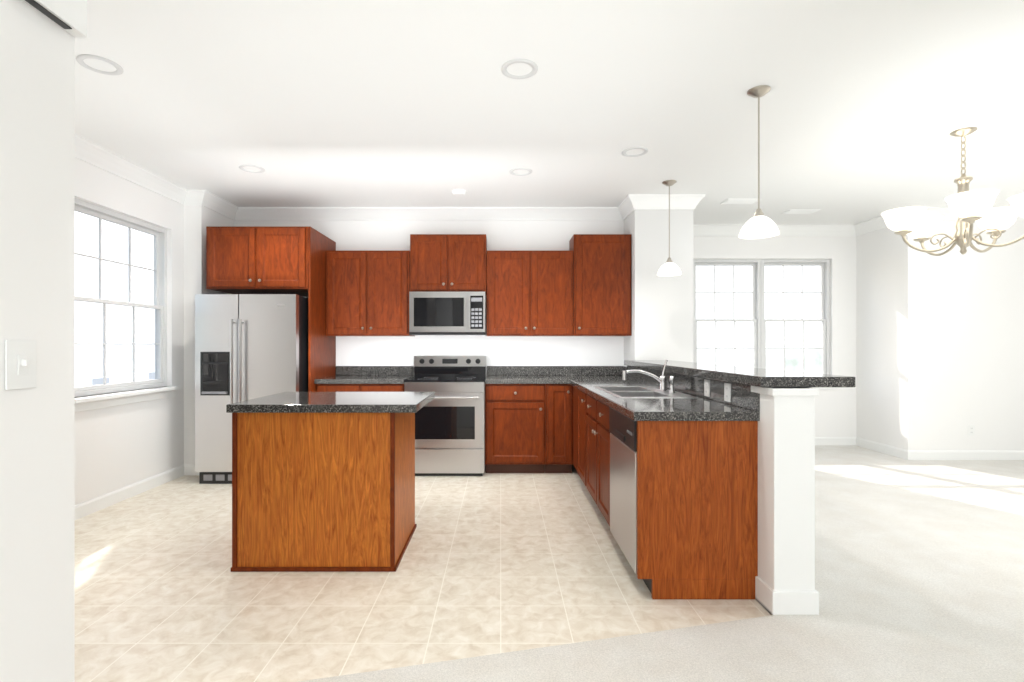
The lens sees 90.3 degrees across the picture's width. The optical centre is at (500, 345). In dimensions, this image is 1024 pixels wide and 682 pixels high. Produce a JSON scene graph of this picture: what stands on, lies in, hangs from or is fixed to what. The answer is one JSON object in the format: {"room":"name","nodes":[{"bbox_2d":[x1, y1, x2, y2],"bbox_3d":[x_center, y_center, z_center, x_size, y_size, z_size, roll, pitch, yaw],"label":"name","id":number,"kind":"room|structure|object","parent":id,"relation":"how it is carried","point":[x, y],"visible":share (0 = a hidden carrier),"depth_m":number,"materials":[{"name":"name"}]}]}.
{"room":"kitchen","nodes":[
{"label":"kitchen","id":0,"kind":"room"},
{"bbox_2d":[0,0,74,681],"bbox_3d":[-1.205,-0.110,-0.350,0.150,2.720,3.400,0,0,0],"label":"wall","id":1,"kind":"structure","parent":0,"point":[37,303],"depth_m":1.25,"materials":[{"name":"white paint"}]},
{"bbox_2d":[5,340,36,389],"bbox_3d":[-1.119,0.045,1.196,0.019,0.115,0.075,0,0,0],"label":"switch plate","id":2,"kind":"object","parent":1,"relation":"attached to","point":[20,364],"visible":1,"depth_m":1.19,"materials":[{"name":"white plastic"}]},
{"bbox_2d":[24,0,86,36],"bbox_3d":[-1.112,-0.886,1.234,0.034,0.148,0.229,0,0,0],"label":"sensor box","id":3,"kind":"object","parent":1,"relation":"attached to","point":[69,16],"visible":1,"depth_m":1.29,"materials":[{"name":"white plastic"}]},
{"bbox_2d":[75,158,183,504],"bbox_3d":[-3.125,-0.110,1.425,0.150,2.720,6.950,0,0,0],"label":"wall","id":4,"kind":"structure","parent":0,"point":[119,447],"depth_m":4.28,"materials":[{"name":"white paint"}]},
{"bbox_2d":[75,198,181,411],"bbox_3d":[-3.080,-0.295,4.170,0.200,1.550,1.200,0,0,0],"label":"window","id":5,"kind":"structure","parent":4,"relation":"in","point":[94,398],"depth_m":4.31,"materials":[{"name":"white plastic"}]},
{"bbox_2d":[75,465,186,519],"bbox_3d":[-3.043,1.200,2.600,0.014,0.100,4.600,0,0,0],"label":"baseboard","id":6,"kind":"structure","parent":4,"relation":"attached to","point":[86,508],"depth_m":4.13,"materials":[{"name":"white wood"}]},
{"bbox_2d":[75,134,190,204],"bbox_3d":[-3.005,-1.407,2.600,0.090,0.125,4.600,0,0,0],"label":"crown molding","id":7,"kind":"structure","parent":4,"relation":"attached to","point":[89,152],"depth_m":4.11,"materials":[{"name":"white"}]},
{"bbox_2d":[184,205,233,464],"bbox_3d":[-3.040,-0.110,5.275,0.320,2.720,0.750,0,0,0],"label":"wall","id":8,"kind":"structure","parent":0,"point":[198,219],"depth_m":4.90,"materials":[{"name":"white paint"}]},
{"bbox_2d":[191,190,238,220],"bbox_3d":[-2.847,-1.407,5.107,0.105,0.125,0.585,0,0,0],"label":"crown molding","id":9,"kind":"structure","parent":8,"relation":"attached to","point":[205,198],"depth_m":5.05,"materials":[{"name":"white"}]},
{"bbox_2d":[75,465,770,681],"bbox_3d":[1.575,1.300,2.200,9.750,0.100,8.800,0,0,0],"label":"floor","id":10,"kind":"structure","parent":0,"point":[493,563],"depth_m":2.55,"materials":[{"name":"tile"}]},
{"bbox_2d":[195,294,307,483],"bbox_3d":[-2.284,0.398,4.954,0.903,1.705,0.933,0,0,0],"label":"fridge","id":11,"kind":"object","parent":10,"relation":"on","point":[250,346],"visible":0.73,"depth_m":4.55,"materials":[{"name":"silver metal"}]},
{"bbox_2d":[308,226,335,391],"bbox_3d":[-1.790,0.070,5.130,0.020,2.360,0.735,0,0,0],"label":"panel","id":12,"kind":"object","parent":10,"relation":"on","point":[321,354],"visible":0.52,"depth_m":4.97,"materials":[{"name":"brown wood"}]},
{"bbox_2d":[231,413,416,571],"bbox_3d":[-1.034,0.810,3.178,0.912,0.880,0.743,0,0,0],"label":"kitchen island","id":13,"kind":"object","parent":10,"relation":"on","point":[323,492],"visible":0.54,"depth_m":2.82,"materials":[{"name":"brown wood"}]},
{"bbox_2d":[226,392,434,412],"bbox_3d":[-0.980,0.347,3.165,1.040,0.045,0.770,0,0,0],"label":"island countertop","id":14,"kind":"structure","parent":13,"relation":"on","point":[349,402],"depth_m":2.88,"materials":[{"name":"stone"}]},
{"bbox_2d":[316,384,404,391],"bbox_3d":[-1.349,0.811,5.174,0.853,0.878,0.646,0,0,0],"label":"base cabinet","id":15,"kind":"object","parent":10,"relation":"on","point":[360,387],"visible":0.06,"depth_m":4.88,"materials":[{"name":"brown wood"}]},
{"bbox_2d":[314,366,413,383],"bbox_3d":[-1.349,0.297,5.176,0.857,0.145,0.643,0,0,0],"label":"countertop","id":16,"kind":"structure","parent":15,"relation":"on","point":[372,374],"depth_m":5.44,"materials":[{"name":"stone"}]},
{"bbox_2d":[404,356,485,475],"bbox_3d":[-0.535,0.682,5.099,0.764,1.135,0.702,0,0,0],"label":"range","id":17,"kind":"object","parent":10,"relation":"on","point":[450,429],"visible":0.88,"depth_m":4.82,"materials":[{"name":"silver metal"}]},
{"bbox_2d":[485,384,556,472],"bbox_3d":[0.179,0.811,5.188,0.655,0.878,0.618,0,0,0],"label":"base cabinet","id":18,"kind":"object","parent":10,"relation":"on","point":[521,419],"depth_m":4.89,"materials":[{"name":"brown wood"}]},
{"bbox_2d":[485,366,564,383],"bbox_3d":[0.241,0.297,5.174,0.780,0.145,0.647,0,0,0],"label":"countertop","id":19,"kind":"structure","parent":18,"relation":"on","point":[495,374],"depth_m":5.44,"materials":[{"name":"stone"}]},
{"bbox_2d":[557,384,564,472],"bbox_3d":[0.525,0.811,5.188,0.339,0.878,0.618,0,0,0],"label":"base cabinet","id":20,"kind":"object","parent":10,"relation":"on","point":[560,387],"depth_m":4.89,"materials":[{"name":"brown wood"}]},
{"bbox_2d":[565,384,576,472],"bbox_3d":[0.944,0.811,4.668,0.645,0.878,0.464,0,0,0],"label":"base cabinet","id":21,"kind":"object","parent":10,"relation":"on","point":[570,391],"depth_m":4.88,"materials":[{"name":"brown wood"}]},
{"bbox_2d":[565,366,759,420],"bbox_3d":[0.961,0.358,3.989,0.660,0.313,3.017,0,0,0],"label":"countertop","id":22,"kind":"structure","parent":21,"relation":"on","point":[636,396],"depth_m":3.04,"materials":[{"name":"stone"}]},
{"bbox_2d":[622,360,674,392],"bbox_3d":[1.016,0.210,3.525,0.326,0.219,0.310,0,0,0],"label":"faucet","id":23,"kind":"object","parent":22,"relation":"on","point":[662,383],"visible":1,"depth_m":3.57,"materials":[{"name":"silver metal"}]},
{"bbox_2d":[577,389,608,484],"bbox_3d":[0.970,0.811,4.272,0.593,0.878,0.474,0,0,0],"label":"base cabinet","id":24,"kind":"object","parent":10,"relation":"on","point":[585,403],"depth_m":4.25,"materials":[{"name":"brown wood"}]},
{"bbox_2d":[609,407,650,591],"bbox_3d":[0.940,0.813,2.820,0.570,0.874,0.588,0,0,0],"label":"dishwasher","id":25,"kind":"object","parent":10,"relation":"on","point":[623,478],"visible":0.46,"depth_m":2.74,"materials":[{"name":"grey metal"}]},
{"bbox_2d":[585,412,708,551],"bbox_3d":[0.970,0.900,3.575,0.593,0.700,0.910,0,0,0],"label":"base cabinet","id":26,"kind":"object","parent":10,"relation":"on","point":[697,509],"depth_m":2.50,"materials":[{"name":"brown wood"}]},
{"bbox_2d":[751,386,818,614],"bbox_3d":[1.357,0.725,2.444,0.214,1.050,0.212,0,0,0],"label":"pillar","id":27,"kind":"structure","parent":10,"relation":"on","point":[785,581],"depth_m":2.35,"materials":[{"name":"white paint"}]},
{"bbox_2d":[234,221,623,376],"bbox_3d":[-0.775,-0.110,5.575,4.210,2.720,0.150,0,0,0],"label":"wall","id":28,"kind":"structure","parent":0,"point":[494,350],"depth_m":5.50,"materials":[{"name":"white paint"}]},
{"bbox_2d":[206,226,307,295],"bbox_3d":[-2.279,-0.818,5.105,0.952,0.585,0.784,0,0,0],"label":"upper cabinet","id":29,"kind":"object","parent":28,"relation":"attached to","point":[256,259],"visible":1,"depth_m":4.75,"materials":[{"name":"brown wood"}]},
{"bbox_2d":[326,251,414,335],"bbox_3d":[-1.350,-0.527,5.308,0.850,0.865,0.379,0,0,0],"label":"upper cabinet","id":30,"kind":"object","parent":28,"relation":"attached to","point":[367,293],"visible":1,"depth_m":5.16,"materials":[{"name":"brown wood"}]},
{"bbox_2d":[373,354,379,363],"bbox_3d":[-1.340,0.150,5.495,0.072,0.115,0.008,0,0,0],"label":"electrical outlet","id":31,"kind":"object","parent":28,"relation":"attached to","point":[376,358],"visible":1,"depth_m":5.49,"materials":[{"name":"white plastic"}]},
{"bbox_2d":[239,207,614,220],"bbox_3d":[-0.775,-1.407,5.458,4.210,0.125,0.085,0,0,0],"label":"crown molding","id":32,"kind":"structure","parent":28,"relation":"attached to","point":[245,213],"depth_m":5.46,"materials":[{"name":"white paint"}]},
{"bbox_2d":[410,234,486,294],"bbox_3d":[-0.534,-0.833,5.308,0.772,0.585,0.379,0,0,0],"label":"upper cabinet","id":33,"kind":"object","parent":28,"relation":"attached to","point":[448,262],"visible":1,"depth_m":5.16,"materials":[{"name":"brown wood"}]},
{"bbox_2d":[409,292,485,335],"bbox_3d":[-0.535,-0.319,5.272,0.760,0.433,0.449,0,0,0],"label":"microwave","id":34,"kind":"object","parent":33,"relation":"attached to","point":[447,313],"visible":1,"depth_m":5.09,"materials":[{"name":"silver metal"}]},
{"bbox_2d":[521,354,526,363],"bbox_3d":[0.250,0.150,5.495,0.072,0.115,0.008,0,0,0],"label":"electrical outlet","id":35,"kind":"object","parent":28,"relation":"attached to","point":[523,358],"visible":1,"depth_m":5.49,"materials":[{"name":"white plastic"}]},
{"bbox_2d":[487,251,572,335],"bbox_3d":[0.296,-0.527,5.308,0.878,0.865,0.379,0,0,0],"label":"upper cabinet","id":36,"kind":"object","parent":28,"relation":"attached to","point":[529,293],"visible":1,"depth_m":5.16,"materials":[{"name":"brown wood"}]},
{"bbox_2d":[569,234,630,335],"bbox_3d":[1.034,-0.610,5.308,0.587,1.030,0.379,0,0,0],"label":"upper cabinet","id":37,"kind":"object","parent":28,"relation":"attached to","point":[601,284],"visible":1,"depth_m":5.16,"materials":[{"name":"brown wood"}]},
{"bbox_2d":[75,0,1023,224],"bbox_3d":[1.575,-1.520,2.200,9.750,0.100,8.800,0,0,0],"label":"ceiling","id":38,"kind":"structure","parent":0,"point":[867,107],"depth_m":3.06,"materials":[{"name":"white paint"}]},
{"bbox_2d":[76,54,123,74],"bbox_3d":[-2.100,-1.476,2.670,0.196,0.028,0.196,0,0,0],"label":"recessed light","id":39,"kind":"object","parent":38,"relation":"in","point":[82,57],"visible":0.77,"depth_m":2.65,"materials":[{"name":"white"}]},
{"bbox_2d":[239,164,264,172],"bbox_3d":[-2.070,-1.476,4.240,0.196,0.028,0.196,0,0,0],"label":"recessed light","id":40,"kind":"object","parent":38,"relation":"in","point":[245,165],"visible":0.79,"depth_m":4.22,"materials":[{"name":"white"}]},
{"bbox_2d":[452,189,465,195],"bbox_3d":[-0.400,-1.452,4.870,0.140,0.037,0.140,0,0,0],"label":"smoke detector","id":41,"kind":"object","parent":38,"relation":"attached to","point":[458,192],"visible":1,"depth_m":4.83,"materials":[{"name":"white plastic"}]},
{"bbox_2d":[501,59,537,78],"bbox_3d":[0.100,-1.476,2.710,0.196,0.028,0.196,0,0,0],"label":"recessed light","id":42,"kind":"object","parent":38,"relation":"in","point":[532,64],"visible":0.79,"depth_m":2.69,"materials":[{"name":"white metal"}]},
{"bbox_2d":[509,167,531,175],"bbox_3d":[0.170,-1.476,4.310,0.196,0.028,0.196,0,0,0],"label":"recessed light","id":43,"kind":"object","parent":38,"relation":"in","point":[513,169],"visible":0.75,"depth_m":4.29,"materials":[{"name":"white metal"}]},
{"bbox_2d":[622,147,647,156],"bbox_3d":[1.020,-1.476,3.870,0.196,0.028,0.196,0,0,0],"label":"recessed light","id":44,"kind":"object","parent":38,"relation":"in","point":[631,148],"visible":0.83,"depth_m":3.85,"materials":[{"name":"white"}]},
{"bbox_2d":[657,180,681,275],"bbox_3d":[1.520,-1.052,4.590,0.212,0.835,0.212,0,0,0],"label":"pendant light","id":45,"kind":"object","parent":38,"relation":"hanging from","point":[669,267],"visible":1,"depth_m":4.56,"materials":[{"name":"white glass"}]},
{"bbox_2d":[720,199,761,203],"bbox_3d":[2.450,-1.464,5.200,0.340,0.011,0.180,0,0,0],"label":"ceiling vent","id":46,"kind":"object","parent":38,"relation":"in","point":[753,201],"depth_m":5.18,"materials":[{"name":"white"}]},
{"bbox_2d":[739,85,779,238],"bbox_3d":[1.490,-1.052,2.940,0.212,0.835,0.212,0,0,0],"label":"pendant light","id":47,"kind":"object","parent":38,"relation":"hanging from","point":[759,224],"visible":1,"depth_m":2.92,"materials":[{"name":"white glass"}]},
{"bbox_2d":[781,209,820,213],"bbox_3d":[3.300,-1.464,5.600,0.340,0.011,0.180,0,0,0],"label":"ceiling vent","id":48,"kind":"object","parent":38,"relation":"in","point":[792,211],"depth_m":5.56,"materials":[{"name":"white"}]},
{"bbox_2d":[881,127,1023,255],"bbox_3d":[3.180,-1.046,3.533,0.912,0.848,0.880,0,0,0],"label":"chandelier","id":49,"kind":"object","parent":38,"relation":"hanging from","point":[967,207],"visible":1,"depth_m":3.50,"materials":[{"name":"white glass"}]},
{"bbox_2d":[624,209,692,365],"bbox_3d":[1.620,-0.110,5.750,0.580,2.720,1.400,0,0,0],"label":"wall","id":50,"kind":"structure","parent":0,"point":[661,317],"depth_m":5.05,"materials":[{"name":"white paint"}]},
{"bbox_2d":[615,201,629,220],"bbox_3d":[1.287,-1.407,5.235,0.085,0.125,0.330,0,0,0],"label":"crown molding","id":51,"kind":"structure","parent":50,"relation":"attached to","point":[619,216],"depth_m":5.43,"materials":[{"name":"white paint"}]},
{"bbox_2d":[623,194,698,213],"bbox_3d":[1.572,-1.407,5.007,0.655,0.125,0.085,0,0,0],"label":"crown molding","id":52,"kind":"structure","parent":50,"relation":"attached to","point":[632,202],"depth_m":5.01,"materials":[{"name":"white paint"}]},
{"bbox_2d":[699,194,704,201],"bbox_3d":[1.952,-1.407,5.587,0.085,0.125,1.245,0,0,0],"label":"crown molding","id":53,"kind":"structure","parent":50,"relation":"attached to","point":[701,196],"depth_m":4.97,"materials":[{"name":"white"}]},
{"bbox_2d":[298,445,1023,681],"bbox_3d":[1.575,1.244,2.200,9.750,0.012,8.800,0,0,0],"label":"floor","id":54,"kind":"structure","parent":0,"point":[919,570],"depth_m":2.35,"materials":[{"name":"beige carpet"}]},
{"bbox_2d":[693,236,855,436],"bbox_3d":[3.230,-0.110,6.375,2.640,2.720,0.150,0,0,0],"label":"wall","id":55,"kind":"structure","parent":0,"point":[835,412],"depth_m":6.30,"materials":[{"name":"white paint"}]},
{"bbox_2d":[693,259,834,389],"bbox_3d":[3.240,-0.260,6.330,1.820,1.620,0.200,0,0,0],"label":"window","id":56,"kind":"structure","parent":55,"relation":"in","point":[758,320],"depth_m":6.36,"materials":[{"name":"white plastic"}]},
{"bbox_2d":[693,225,854,235],"bbox_3d":[3.155,-1.407,6.258,2.490,0.125,0.085,0,0,0],"label":"crown molding","id":57,"kind":"structure","parent":55,"relation":"attached to","point":[698,230],"depth_m":6.26,"materials":[{"name":"white"}]},
{"bbox_2d":[815,437,855,444],"bbox_3d":[3.155,1.188,6.293,2.490,0.100,0.014,0,0,0],"label":"baseboard","id":58,"kind":"structure","parent":55,"relation":"attached to","point":[818,440],"depth_m":6.29,"materials":[{"name":"white"}]},
{"bbox_2d":[856,227,921,449],"bbox_3d":[4.475,-0.110,5.900,0.150,2.720,0.800,0,0,0],"label":"wall","id":59,"kind":"structure","parent":0,"point":[888,336],"depth_m":5.76,"materials":[{"name":"white paint"}]},
{"bbox_2d":[855,215,886,235],"bbox_3d":[4.357,-1.407,5.865,0.085,0.125,0.690,0,0,0],"label":"crown molding","id":60,"kind":"structure","parent":59,"relation":"attached to","point":[876,223],"depth_m":6.00,"materials":[{"name":"white"}]},
{"bbox_2d":[856,437,904,458],"bbox_3d":[4.393,1.188,5.895,0.014,0.100,0.750,0,0,0],"label":"baseboard","id":61,"kind":"structure","parent":59,"relation":"attached to","point":[890,450],"depth_m":5.86,"materials":[{"name":"white wood"}]},
{"bbox_2d":[922,221,1023,449],"bbox_3d":[5.450,-0.110,5.575,1.800,2.720,0.150,0,0,0],"label":"wall","id":62,"kind":"structure","parent":0,"point":[972,337],"depth_m":5.50,"materials":[{"name":"white paint"}]},
{"bbox_2d":[905,450,1023,459],"bbox_3d":[5.293,1.188,5.493,1.814,0.100,0.014,0,0,0],"label":"baseboard","id":63,"kind":"structure","parent":62,"relation":"attached to","point":[909,454],"depth_m":5.49,"materials":[{"name":"white wood"}]},
{"bbox_2d":[968,425,974,435],"bbox_3d":[5.080,0.920,5.495,0.072,0.115,0.008,0,0,0],"label":"electrical outlet","id":64,"kind":"object","parent":62,"relation":"attached to","point":[971,430],"visible":1,"depth_m":5.49,"materials":[{"name":"white plastic"}]},
{"bbox_2d":[923,207,1023,220],"bbox_3d":[5.257,-1.407,5.458,1.885,0.125,0.085,0,0,0],"label":"crown molding","id":65,"kind":"structure","parent":62,"relation":"attached to","point":[946,212],"depth_m":5.45,"materials":[{"name":"white"}]},
{"bbox_3d":[1.345,0.725,3.800,0.150,1.050,2.500,0,0,0],"label":"wall","id":66,"kind":"structure","parent":0,"visible":0},
{"bbox_2d":[704,379,709,396],"bbox_3d":[1.246,0.260,3.080,0.008,0.100,0.072,0,0,0],"label":"outlet","id":67,"kind":"object","parent":66,"relation":"attached to","point":[707,388],"visible":1,"depth_m":3.07,"materials":[{"name":"white plastic"}]},
{"bbox_2d":[724,383,730,401],"bbox_3d":[1.246,0.260,2.800,0.008,0.100,0.072,0,0,0],"label":"outlet","id":68,"kind":"object","parent":66,"relation":"attached to","point":[727,392],"visible":1,"depth_m":2.79,"materials":[{"name":"white plastic"}]},
{"bbox_2d":[624,360,854,386],"bbox_3d":[1.440,0.173,3.714,0.440,0.050,2.668,0,0,0],"label":"bar","id":69,"kind":"object","parent":66,"relation":"on","point":[759,377],"visible":0.98,"depth_m":2.68,"materials":[{"name":"granite"}]},
{"label":"outside","id":70,"kind":"structure","parent":0,"visible":0},
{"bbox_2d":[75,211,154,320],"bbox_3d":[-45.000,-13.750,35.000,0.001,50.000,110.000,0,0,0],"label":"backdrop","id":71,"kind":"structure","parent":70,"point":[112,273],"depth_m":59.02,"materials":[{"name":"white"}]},
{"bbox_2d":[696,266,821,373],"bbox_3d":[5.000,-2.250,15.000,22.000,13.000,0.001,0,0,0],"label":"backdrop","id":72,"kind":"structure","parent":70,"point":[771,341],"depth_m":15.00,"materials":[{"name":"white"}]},
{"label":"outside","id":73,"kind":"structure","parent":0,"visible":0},
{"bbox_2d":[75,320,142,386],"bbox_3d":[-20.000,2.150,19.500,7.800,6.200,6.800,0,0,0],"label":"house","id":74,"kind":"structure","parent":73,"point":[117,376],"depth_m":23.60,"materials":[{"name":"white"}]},
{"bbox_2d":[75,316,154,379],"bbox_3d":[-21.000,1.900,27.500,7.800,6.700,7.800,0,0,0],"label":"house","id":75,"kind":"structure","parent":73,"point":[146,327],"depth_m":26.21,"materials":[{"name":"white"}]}
]}

